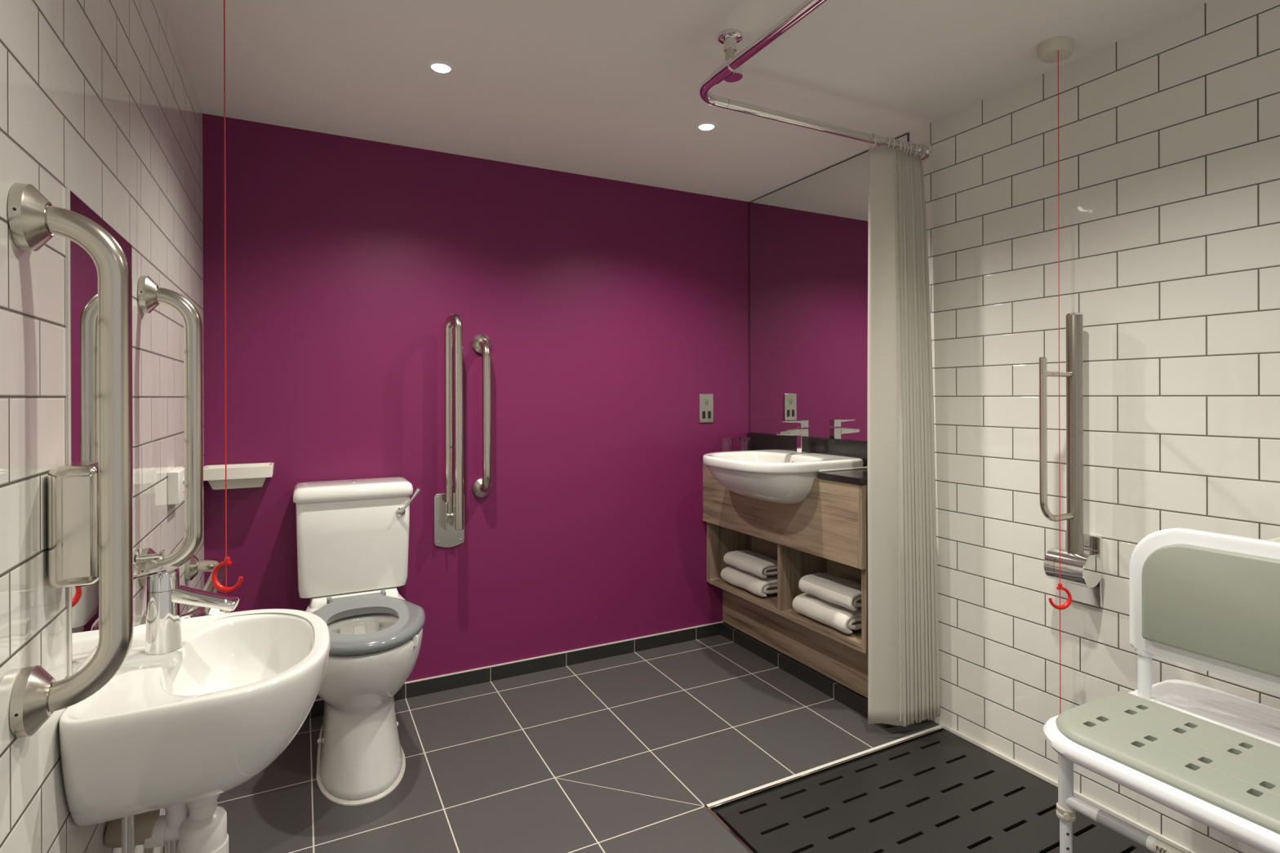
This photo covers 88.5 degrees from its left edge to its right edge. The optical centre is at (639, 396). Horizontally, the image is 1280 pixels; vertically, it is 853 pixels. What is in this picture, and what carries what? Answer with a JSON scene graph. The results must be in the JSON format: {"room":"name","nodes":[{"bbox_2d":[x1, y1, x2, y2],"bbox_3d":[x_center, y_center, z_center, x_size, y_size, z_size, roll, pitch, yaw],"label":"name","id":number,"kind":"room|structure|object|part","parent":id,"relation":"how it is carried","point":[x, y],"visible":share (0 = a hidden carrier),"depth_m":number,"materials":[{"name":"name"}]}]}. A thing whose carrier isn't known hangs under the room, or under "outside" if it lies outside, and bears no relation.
{"room":"accessible bathroom","nodes":[
{"label":"accessible bathroom","id":0,"kind":"room"},
{"bbox_2d":[0,0,204,852],"bbox_3d":[-0.752,0.100,0.668,0.120,2.171,3.570,0,0,-27],"label":"wall","id":1,"kind":"structure","parent":0,"point":[99,100],"depth_m":0.94,"materials":[{"name":"white tile"}]},
{"bbox_2d":[65,186,71,677],"bbox_3d":[-0.831,0.054,0.956,0.003,0.715,0.010,0,0,-27],"label":"trim","id":2,"kind":"structure","parent":1,"relation":"attached to","point":[67,188],"depth_m":0.95,"materials":[{"name":"silver metal"}]},
{"bbox_2d":[6,182,133,737],"bbox_3d":[-0.701,0.077,0.821,0.109,0.668,0.080,0,0,-27],"label":"grab rail","id":3,"kind":"object","parent":1,"relation":"attached to","point":[33,220],"visible":1,"depth_m":0.82,"materials":[{"name":"silver metal"}]},
{"bbox_2d":[47,460,98,587],"bbox_3d":[-0.778,0.179,0.917,0.055,0.170,0.102,0,0,-27],"label":"soap dispenser","id":4,"kind":"object","parent":1,"relation":"attached to","point":[73,488],"visible":0.84,"depth_m":0.87,"materials":[{"name":"metal"}]},
{"bbox_3d":[-0.751,0.175,0.877,0.032,0.138,0.006,0,0,-27],"label":"panel","id":5,"kind":"part","parent":4,"relation":"part of","materials":[{"name":"metal"}]},
{"bbox_2d":[70,190,132,675],"bbox_3d":[-0.923,0.055,1.135,0.003,0.713,0.394,0,0,-27],"label":"wall mirror","id":6,"kind":"object","parent":1,"relation":"attached to","point":[83,272],"visible":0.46,"depth_m":1.02,"materials":[{"name":"silver mirror"}]},
{"bbox_2d":[142,844,153,852],"bbox_3d":[-0.944,0.953,1.257,0.025,0.434,0.160,0,0,-43],"label":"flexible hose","id":7,"kind":"object","parent":1,"relation":"attached to","point":[149,850],"visible":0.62,"depth_m":1.20,"materials":[{"name":"silver metal"}]},
{"bbox_2d":[133,549,164,566],"bbox_3d":[-1.005,0.329,1.347,0.048,0.034,0.034,0,0,-27],"label":"robe hook","id":8,"kind":"object","parent":1,"relation":"attached to","point":[136,557],"visible":0.98,"depth_m":1.34,"materials":[{"name":"silver metal"}]},
{"bbox_2d":[159,846,164,852],"bbox_3d":[-0.960,0.953,1.314,0.190,0.435,0.034,0,0,39],"label":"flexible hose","id":9,"kind":"object","parent":1,"relation":"attached to","point":[162,850],"visible":0.02,"depth_m":1.26,"materials":[{"name":"silver metal"}]},
{"bbox_2d":[137,275,203,586],"bbox_3d":[-1.012,0.074,1.425,0.109,0.662,0.080,0,0,-27],"label":"grab rail","id":10,"kind":"object","parent":1,"relation":"attached to","point":[149,295],"visible":0.82,"depth_m":1.43,"materials":[{"name":"silver metal"}]},
{"bbox_2d":[167,466,184,505],"bbox_3d":[-1.208,0.234,1.718,0.029,0.084,0.115,0,0,-27],"label":"switch","id":11,"kind":"object","parent":1,"relation":"attached to","point":[175,477],"visible":0.84,"depth_m":1.67,"materials":[{"name":"white plastic"}]},
{"bbox_2d":[176,808,189,852],"bbox_3d":[-0.976,0.953,1.370,0.221,0.436,0.041,0,0,34],"label":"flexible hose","id":12,"kind":"object","parent":1,"relation":"attached to","point":[177,841],"visible":0.04,"depth_m":1.33,"materials":[{"name":"silver metal"}]},
{"bbox_2d":[141,555,227,624],"bbox_3d":[-1.151,0.502,1.698,0.109,0.080,0.660,0,0,-27],"label":"grab rail","id":13,"kind":"object","parent":1,"relation":"attached to","point":[193,566],"visible":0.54,"depth_m":1.87,"materials":[{"name":"silver metal"}]},
{"bbox_2d":[58,608,330,826],"bbox_3d":[-0.742,0.558,1.167,0.350,0.223,0.449,0,0,-27],"label":"basin","id":14,"kind":"object","parent":1,"relation":"attached to","point":[200,719],"visible":0.91,"depth_m":1.01,"materials":[{"name":"white ceramic"}]},
{"bbox_2d":[103,794,228,852],"bbox_3d":[-0.835,0.803,1.164,0.183,0.260,0.078,0,0,-22],"label":"trap","id":15,"kind":"object","parent":14,"relation":"attached to","point":[204,830],"visible":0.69,"depth_m":1.16,"materials":[{"name":"white plastic"}]},
{"bbox_2d":[177,833,228,852],"bbox_3d":[-0.785,0.870,1.183,0.078,0.125,0.078,0,0,-27],"label":"trap","id":16,"kind":"object","parent":15,"relation":"on","point":[222,846],"depth_m":1.17,"materials":[{"name":"white plastic"}]},
{"bbox_2d":[133,566,239,654],"bbox_3d":[-0.828,0.376,1.172,0.100,0.151,0.191,0,0,39],"label":"tap","id":17,"kind":"object","parent":14,"relation":"on","point":[165,594],"visible":0.94,"depth_m":1.16,"materials":[{"name":"silver metal"}]},
{"bbox_3d":[-0.851,0.307,1.120,0.024,0.012,0.096,0,0,-2],"label":"lever","id":18,"kind":"part","parent":17,"relation":"part of","materials":[{"name":"silver metal"}]},
{"bbox_3d":[-0.796,0.366,1.199,0.108,0.054,0.041,0,0,-20],"label":"spout","id":19,"kind":"part","parent":17,"relation":"part of","materials":[{"name":"silver metal"}]},
{"bbox_3d":[-1.176,0.617,1.710,0.076,0.044,0.147,0,0,-27],"label":"toilet roll holder","id":20,"kind":"object","parent":1,"relation":"attached to","visible":0},
{"bbox_2d":[187,607,225,615],"bbox_3d":[-1.153,0.617,1.737,0.114,0.114,0.100,0,0,-27],"label":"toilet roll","id":21,"kind":"object","parent":20,"relation":"on","point":[212,611],"visible":0.03,"depth_m":1.74,"materials":[{"name":"paper"}]},
{"bbox_2d":[202,113,750,699],"bbox_3d":[-0.504,0.099,2.870,2.576,2.171,0.120,0,0,-27],"label":"wall","id":22,"kind":"structure","parent":0,"point":[606,308],"depth_m":2.72,"materials":[{"name":"purple paint"}]},
{"bbox_2d":[203,462,274,489],"bbox_3d":[-1.391,0.279,2.279,0.212,0.078,0.120,0,0,-27],"label":"wall shelf","id":23,"kind":"object","parent":22,"relation":"attached to","point":[238,475],"visible":0.91,"depth_m":2.25,"materials":[{"name":"white ceramic"}]},
{"bbox_2d":[434,313,464,547],"bbox_3d":[-0.736,0.143,2.590,0.119,0.936,0.166,0,0,-27],"label":"rail","id":24,"kind":"object","parent":22,"relation":"attached to","point":[449,507],"visible":1,"depth_m":2.60,"materials":[{"name":"silver metal"}]},
{"bbox_3d":[-0.772,0.502,2.661,0.119,0.219,0.006,0,0,-27],"label":"wall plate","id":25,"kind":"part","parent":24,"relation":"part of","materials":[{"name":"silver metal"}]},
{"bbox_2d":[471,333,492,497],"bbox_3d":[-0.633,0.081,2.679,0.080,0.675,0.102,0,0,-27],"label":"grab rail","id":26,"kind":"object","parent":22,"relation":"attached to","point":[482,343],"visible":1,"depth_m":2.64,"materials":[{"name":"silver metal"}]},
{"bbox_2d":[306,623,720,719],"bbox_3d":[-0.556,1.156,2.769,2.143,0.058,0.008,0,0,-27],"label":"baseboard","id":27,"kind":"structure","parent":22,"relation":"attached to","point":[493,673],"depth_m":2.83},
{"bbox_2d":[315,621,723,701],"bbox_3d":[-0.549,1.125,2.773,2.160,0.004,0.009,0,0,-27],"label":"trim","id":28,"kind":"structure","parent":22,"relation":"attached to","point":[546,655],"depth_m":2.85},
{"bbox_2d":[698,393,713,422],"bbox_3d":[0.326,0.059,3.226,0.080,0.141,0.007,0,0,-27],"label":"socket","id":29,"kind":"object","parent":22,"relation":"attached to","point":[705,401],"visible":1,"depth_m":3.22,"materials":[{"name":"silver metal"}]},
{"bbox_2d":[702,411,705,418],"bbox_3d":[0.312,0.092,3.216,0.017,0.036,0.002,0,0,-27],"label":"outlet","id":30,"kind":"object","parent":29,"relation":"attached to","point":[703,412],"depth_m":3.21,"materials":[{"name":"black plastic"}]},
{"bbox_2d":[707,411,711,418],"bbox_3d":[0.341,0.092,3.231,0.017,0.036,0.002,0,0,-27],"label":"outlet","id":31,"kind":"object","parent":29,"relation":"attached to","point":[708,412],"depth_m":3.23,"materials":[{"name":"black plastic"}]},
{"bbox_2d":[188,630,941,852],"bbox_3d":[0.290,1.242,1.337,2.576,0.120,3.570,0,0,-27],"label":"floor","id":32,"kind":"structure","parent":0,"point":[626,753],"depth_m":2.13,"materials":[{"name":"grey tile"}]},
{"bbox_2d":[121,815,134,852],"bbox_3d":[-0.843,0.915,1.084,0.017,0.542,0.017,0,0,-27],"label":"supply pipe","id":33,"kind":"object","parent":32,"relation":"on","point":[127,823],"visible":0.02,"depth_m":1.08,"materials":[{"name":"silver metal"}]},
{"bbox_2d":[164,809,176,852],"bbox_3d":[-0.867,0.921,1.214,0.017,0.530,0.017,0,0,-27],"label":"supply pipe","id":34,"kind":"object","parent":32,"relation":"on","point":[171,846],"visible":0.02,"depth_m":1.21,"materials":[{"name":"silver metal"}]},
{"bbox_2d":[293,476,425,805],"bbox_3d":[-0.913,0.747,2.170,0.413,0.878,0.746,0,0,-27],"label":"toilet","id":35,"kind":"object","parent":32,"relation":"on","point":[353,535],"visible":0.88,"depth_m":2.14,"materials":[{"name":"white ceramic"}]},
{"bbox_3d":[-1.047,0.340,2.404,0.392,0.050,0.207,0,0,-27],"label":"cistern lid","id":36,"kind":"part","parent":35,"relation":"part of","materials":[{"name":"white ceramic"}]},
{"bbox_3d":[-0.867,0.702,2.055,0.376,0.032,0.501,0,0,-27],"label":"seat","id":37,"kind":"part","parent":35,"relation":"part of","materials":[{"name":"grey plastic"}]},
{"bbox_3d":[-0.841,0.385,2.388,0.090,0.102,0.023,0,0,9],"label":"flush lever","id":38,"kind":"part","parent":35,"relation":"part of","materials":[{"name":"silver metal"}]},
{"bbox_2d":[703,804,753,852],"bbox_3d":[0.720,1.180,0.860,0.009,0.008,2.328,0,0,-27],"label":"trim","id":39,"kind":"structure","parent":32,"relation":"on","point":[731,832],"depth_m":1.78,"materials":[{"name":"silver metal"}]},
{"bbox_2d":[705,724,944,810],"bbox_3d":[0.636,1.181,2.119,1.004,0.008,0.012,0,0,-27],"label":"trim","id":40,"kind":"structure","parent":32,"relation":"on","point":[940,726],"depth_m":2.08,"materials":[{"name":"silver metal"}]},
{"bbox_2d":[716,730,1153,852],"bbox_3d":[1.117,1.205,1.186,0.994,0.048,2.066,0,0,-27],"label":"mat","id":41,"kind":"object","parent":32,"relation":"on","point":[942,792],"visible":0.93,"depth_m":1.87,"materials":[{"name":"black rubber"}]},
{"bbox_2d":[1043,528,1279,852],"bbox_3d":[1.243,0.736,1.294,0.676,0.888,0.578,0,0,-27],"label":"chair","id":42,"kind":"object","parent":41,"relation":"on","point":[1207,601],"visible":1,"depth_m":1.34,"materials":[{"name":"white plastic"}]},
{"bbox_3d":[0.891,0.804,1.376,0.028,0.152,0.027,0,0,-27],"label":"leg","id":43,"kind":"part","parent":42,"relation":"part of","materials":[{"name":"white plastic"}]},
{"bbox_3d":[1.164,0.629,1.517,0.026,0.141,0.026,0,0,-27],"label":"post","id":44,"kind":"part","parent":42,"relation":"part of","materials":[{"name":"white plastic"}]},
{"bbox_3d":[1.271,0.439,1.309,0.038,0.294,0.520,0,0,-27],"label":"backrest frame","id":45,"kind":"part","parent":42,"relation":"part of","materials":[{"name":"white plastic"}]},
{"bbox_2d":[163,0,1211,201],"bbox_3d":[0.309,-1.049,1.283,2.576,0.120,3.690,0,0,-27],"label":"ceiling","id":46,"kind":"structure","parent":0,"point":[606,89],"depth_m":1.99,"materials":[{"name":"paint"}]},
{"bbox_2d":[211,0,243,595],"bbox_3d":[-0.946,-0.199,1.500,0.080,1.571,0.080,0,0,-27],"label":"pull cord","id":47,"kind":"object","parent":46,"relation":"hanging from","point":[217,585],"visible":0.99,"depth_m":1.50,"materials":[{"name":"red fabric"}]},
{"bbox_3d":[-0.946,-0.185,1.500,0.003,1.543,0.003,0,0,40],"label":"cord","id":48,"kind":"part","parent":47,"relation":"part of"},
{"bbox_2d":[426,60,455,75],"bbox_3d":[-0.597,-0.984,1.973,0.084,0.004,0.084,0,0,-27],"label":"recessed light","id":49,"kind":"object","parent":46,"relation":"in","point":[439,66],"visible":1,"depth_m":1.97,"materials":[{"name":"paint"}]},
{"bbox_2d":[694,121,718,132],"bbox_3d":[0.244,-0.987,2.413,0.084,0.004,0.084,0,0,-27],"label":"recessed light","id":50,"kind":"object","parent":46,"relation":"in","point":[708,126],"visible":1,"depth_m":2.41,"materials":[{"name":"paint"}]},
{"bbox_2d":[698,0,933,159],"bbox_3d":[1.131,-0.928,1.126,1.019,0.128,2.411,0,0,-27],"label":"rail","id":51,"kind":"object","parent":46,"relation":"hanging from","point":[731,70],"visible":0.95,"depth_m":1.85,"materials":[{"name":"silver metal"}]},
{"bbox_2d":[867,133,876,149],"bbox_3d":[0.806,-0.884,2.281,0.004,0.055,0.049,0,0,-12],"label":"curtain ring","id":52,"kind":"object","parent":51,"relation":"hanging from","point":[874,134],"visible":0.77,"depth_m":2.27,"materials":[{"name":"plastic"}]},
{"bbox_2d":[894,138,902,150],"bbox_3d":[0.905,-0.884,2.332,0.006,0.055,0.049,0,0,-43],"label":"curtain ring","id":53,"kind":"object","parent":51,"relation":"hanging from","point":[895,139],"visible":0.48,"depth_m":2.32,"materials":[{"name":"plastic"}]},
{"bbox_2d":[867,145,940,726],"bbox_3d":[0.928,0.136,2.316,0.283,2.019,0.065,0,0,-23],"label":"shower curtain","id":54,"kind":"object","parent":51,"relation":"hanging from","point":[904,687],"visible":1,"depth_m":2.29,"materials":[{"name":"white fabric"}]},
{"bbox_2d":[902,140,908,153],"bbox_3d":[0.941,-0.884,2.350,0.016,0.055,0.047,0,0,-27],"label":"curtain ring","id":55,"kind":"object","parent":51,"relation":"hanging from","point":[903,140],"visible":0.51,"depth_m":2.33,"materials":[{"name":"plastic"}]},
{"bbox_2d":[1037,35,1073,714],"bbox_3d":[1.175,0.043,1.853,0.096,2.071,0.089,0,0,1],"label":"pull cord","id":56,"kind":"object","parent":46,"relation":"hanging from","point":[1059,48],"visible":0.98,"depth_m":1.82,"materials":[{"name":"red fabric"}]},
{"bbox_3d":[1.160,0.060,1.819,0.002,2.037,0.005,0,0,44],"label":"cord","id":57,"kind":"part","parent":56,"relation":"part of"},
{"bbox_2d":[1037,35,1073,62],"bbox_3d":[1.171,-0.973,1.854,0.096,0.038,0.080,0,0,-27],"label":"switch","id":58,"kind":"object","parent":46,"relation":"attached to","point":[1049,51],"depth_m":1.83,"materials":[{"name":"beige plastic"}]},
{"bbox_2d":[776,420,810,454],"bbox_3d":[0.658,0.178,2.830,0.157,0.145,0.048,0,0,-27],"label":"mixer tap","id":59,"kind":"object","parent":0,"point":[802,434],"visible":1,"depth_m":2.84,"materials":[{"name":"silver metal"}]},
{"bbox_3d":[0.638,0.156,2.820,0.112,0.028,0.031,0,0,-27],"label":"spout","id":60,"kind":"part","parent":59,"relation":"part of","materials":[{"name":"silver metal"}]},
{"bbox_3d":[0.668,0.121,2.835,0.127,0.032,0.031,0,0,-27],"label":"lever","id":61,"kind":"part","parent":59,"relation":"part of","materials":[{"name":"silver metal"}]},
{"bbox_2d":[755,0,1279,852],"bbox_3d":[1.432,0.117,1.792,0.120,2.221,3.570,0,0,-27],"label":"wall","id":62,"kind":"structure","parent":0,"point":[1169,130],"depth_m":1.88,"materials":[{"name":"white tile"}]},
{"bbox_2d":[702,463,867,697],"bbox_3d":[0.671,0.716,2.825,0.289,0.806,1.030,0,0,-27],"label":"vanity unit","id":63,"kind":"object","parent":62,"relation":"attached to","point":[826,531],"visible":0.51,"depth_m":2.73,"materials":[{"name":"brown wood"}]},
{"bbox_3d":[0.448,0.611,3.276,0.264,0.596,0.020,0,0,-27],"label":"panel","id":64,"kind":"part","parent":63,"relation":"part of","materials":[{"name":"brown wood"}]},
{"bbox_2d":[720,565,777,596],"bbox_3d":[0.528,0.851,3.046,0.172,0.073,0.308,0,0,-27],"label":"folded towel","id":65,"kind":"object","parent":63,"relation":"on","point":[755,584],"visible":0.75,"depth_m":2.96,"materials":[{"name":"beige fabric"}]},
{"bbox_2d":[723,550,777,578],"bbox_3d":[0.533,0.772,3.043,0.166,0.064,0.290,0,0,-27],"label":"folded towel","id":66,"kind":"object","parent":65,"relation":"on","point":[762,566],"visible":0.88,"depth_m":2.98,"materials":[{"name":"beige fabric"}]},
{"bbox_2d":[701,432,867,484],"bbox_3d":[0.668,0.248,2.822,0.295,0.126,1.033,0,0,-27],"label":"countertop","id":67,"kind":"structure","parent":63,"relation":"on","point":[856,449],"depth_m":2.79,"materials":[{"name":"black stone"}]},
{"bbox_2d":[718,437,733,452],"bbox_3d":[0.417,0.245,3.181,0.075,0.088,0.075,0,0,-27],"label":"glass tumbler","id":68,"kind":"object","parent":67,"relation":"on","point":[726,444],"visible":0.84,"depth_m":3.15,"materials":[{"name":"clear glass"}]},
{"bbox_2d":[737,436,752,451],"bbox_3d":[0.515,0.245,3.231,0.075,0.088,0.075,0,0,-27],"label":"glass tumbler","id":69,"kind":"object","parent":67,"relation":"on","point":[744,443],"visible":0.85,"depth_m":3.20,"materials":[{"name":"clear glass"}]},
{"bbox_2d":[702,449,867,504],"bbox_3d":[0.559,0.344,2.747,0.516,0.189,0.565,0,0,-27],"label":"basin","id":70,"kind":"object","parent":67,"relation":"in","point":[785,477],"visible":0.96,"depth_m":2.55,"materials":[{"name":"white ceramic"}]},
{"bbox_3d":[0.723,1.015,2.852,0.174,0.207,1.029,0,0,-27],"label":"plinth panel","id":71,"kind":"part","parent":63,"relation":"part of","materials":[{"name":"brown wood"}]},
{"bbox_2d":[792,592,861,634],"bbox_3d":[0.765,0.846,2.591,0.183,0.079,0.295,0,0,-27],"label":"folded towel","id":72,"kind":"object","parent":63,"relation":"on","point":[838,617],"visible":0.81,"depth_m":2.52,"materials":[{"name":"beige fabric"}]},
{"bbox_2d":[798,572,861,611],"bbox_3d":[0.779,0.759,2.571,0.174,0.070,0.287,0,0,-27],"label":"folded towel","id":73,"kind":"object","parent":72,"relation":"on","point":[846,593],"visible":0.85,"depth_m":2.53,"materials":[{"name":"beige fabric"}]},
{"bbox_3d":[0.907,0.610,2.382,0.265,0.596,0.022,0,0,-27],"label":"panel","id":74,"kind":"part","parent":63,"relation":"part of","materials":[{"name":"brown wood"}]},
{"bbox_2d":[720,622,893,728],"bbox_3d":[0.719,1.151,2.843,0.193,0.058,1.045,0,0,-27],"label":"baseboard","id":75,"kind":"structure","parent":62,"relation":"attached to","point":[853,700],"depth_m":2.73,"materials":[{"name":"tile"}]},
{"bbox_2d":[749,133,909,441],"bbox_3d":[0.785,-0.402,2.909,0.005,1.173,0.989,0,0,-27],"label":"vanity mirror","id":76,"kind":"object","parent":62,"relation":"attached to","point":[808,236],"visible":0.79,"depth_m":2.94,"materials":[{"name":"silver mirror"}]},
{"bbox_2d":[941,723,1197,852],"bbox_3d":[1.608,1.174,1.315,0.010,0.017,2.325,0,0,-27],"label":"trim","id":77,"kind":"structure","parent":62,"relation":"attached to","point":[1000,755],"depth_m":1.94,"materials":[{"name":"white plastic"}]},
{"bbox_2d":[1039,312,1102,607],"bbox_3d":[1.200,0.184,1.865,0.227,0.840,0.110,0,0,-27],"label":"support rail","id":78,"kind":"object","parent":62,"relation":"attached to","point":[1082,558],"visible":1,"depth_m":1.86,"materials":[{"name":"silver metal"}]},
{"bbox_3d":[1.165,0.123,1.839,0.142,0.454,0.018,0,0,-27],"label":"handle","id":79,"kind":"part","parent":78,"relation":"part of","materials":[{"name":"silver metal"}]},
{"bbox_3d":[1.242,0.114,1.878,0.041,0.692,0.041,0,0,-27],"label":"post","id":80,"kind":"part","parent":78,"relation":"part of","materials":[{"name":"silver metal"}]},
{"bbox_3d":[1.294,0.503,1.918,0.012,0.200,0.097,0,0,-27],"label":"wall plate","id":81,"kind":"part","parent":78,"relation":"part of","materials":[{"name":"silver metal"}]}
]}

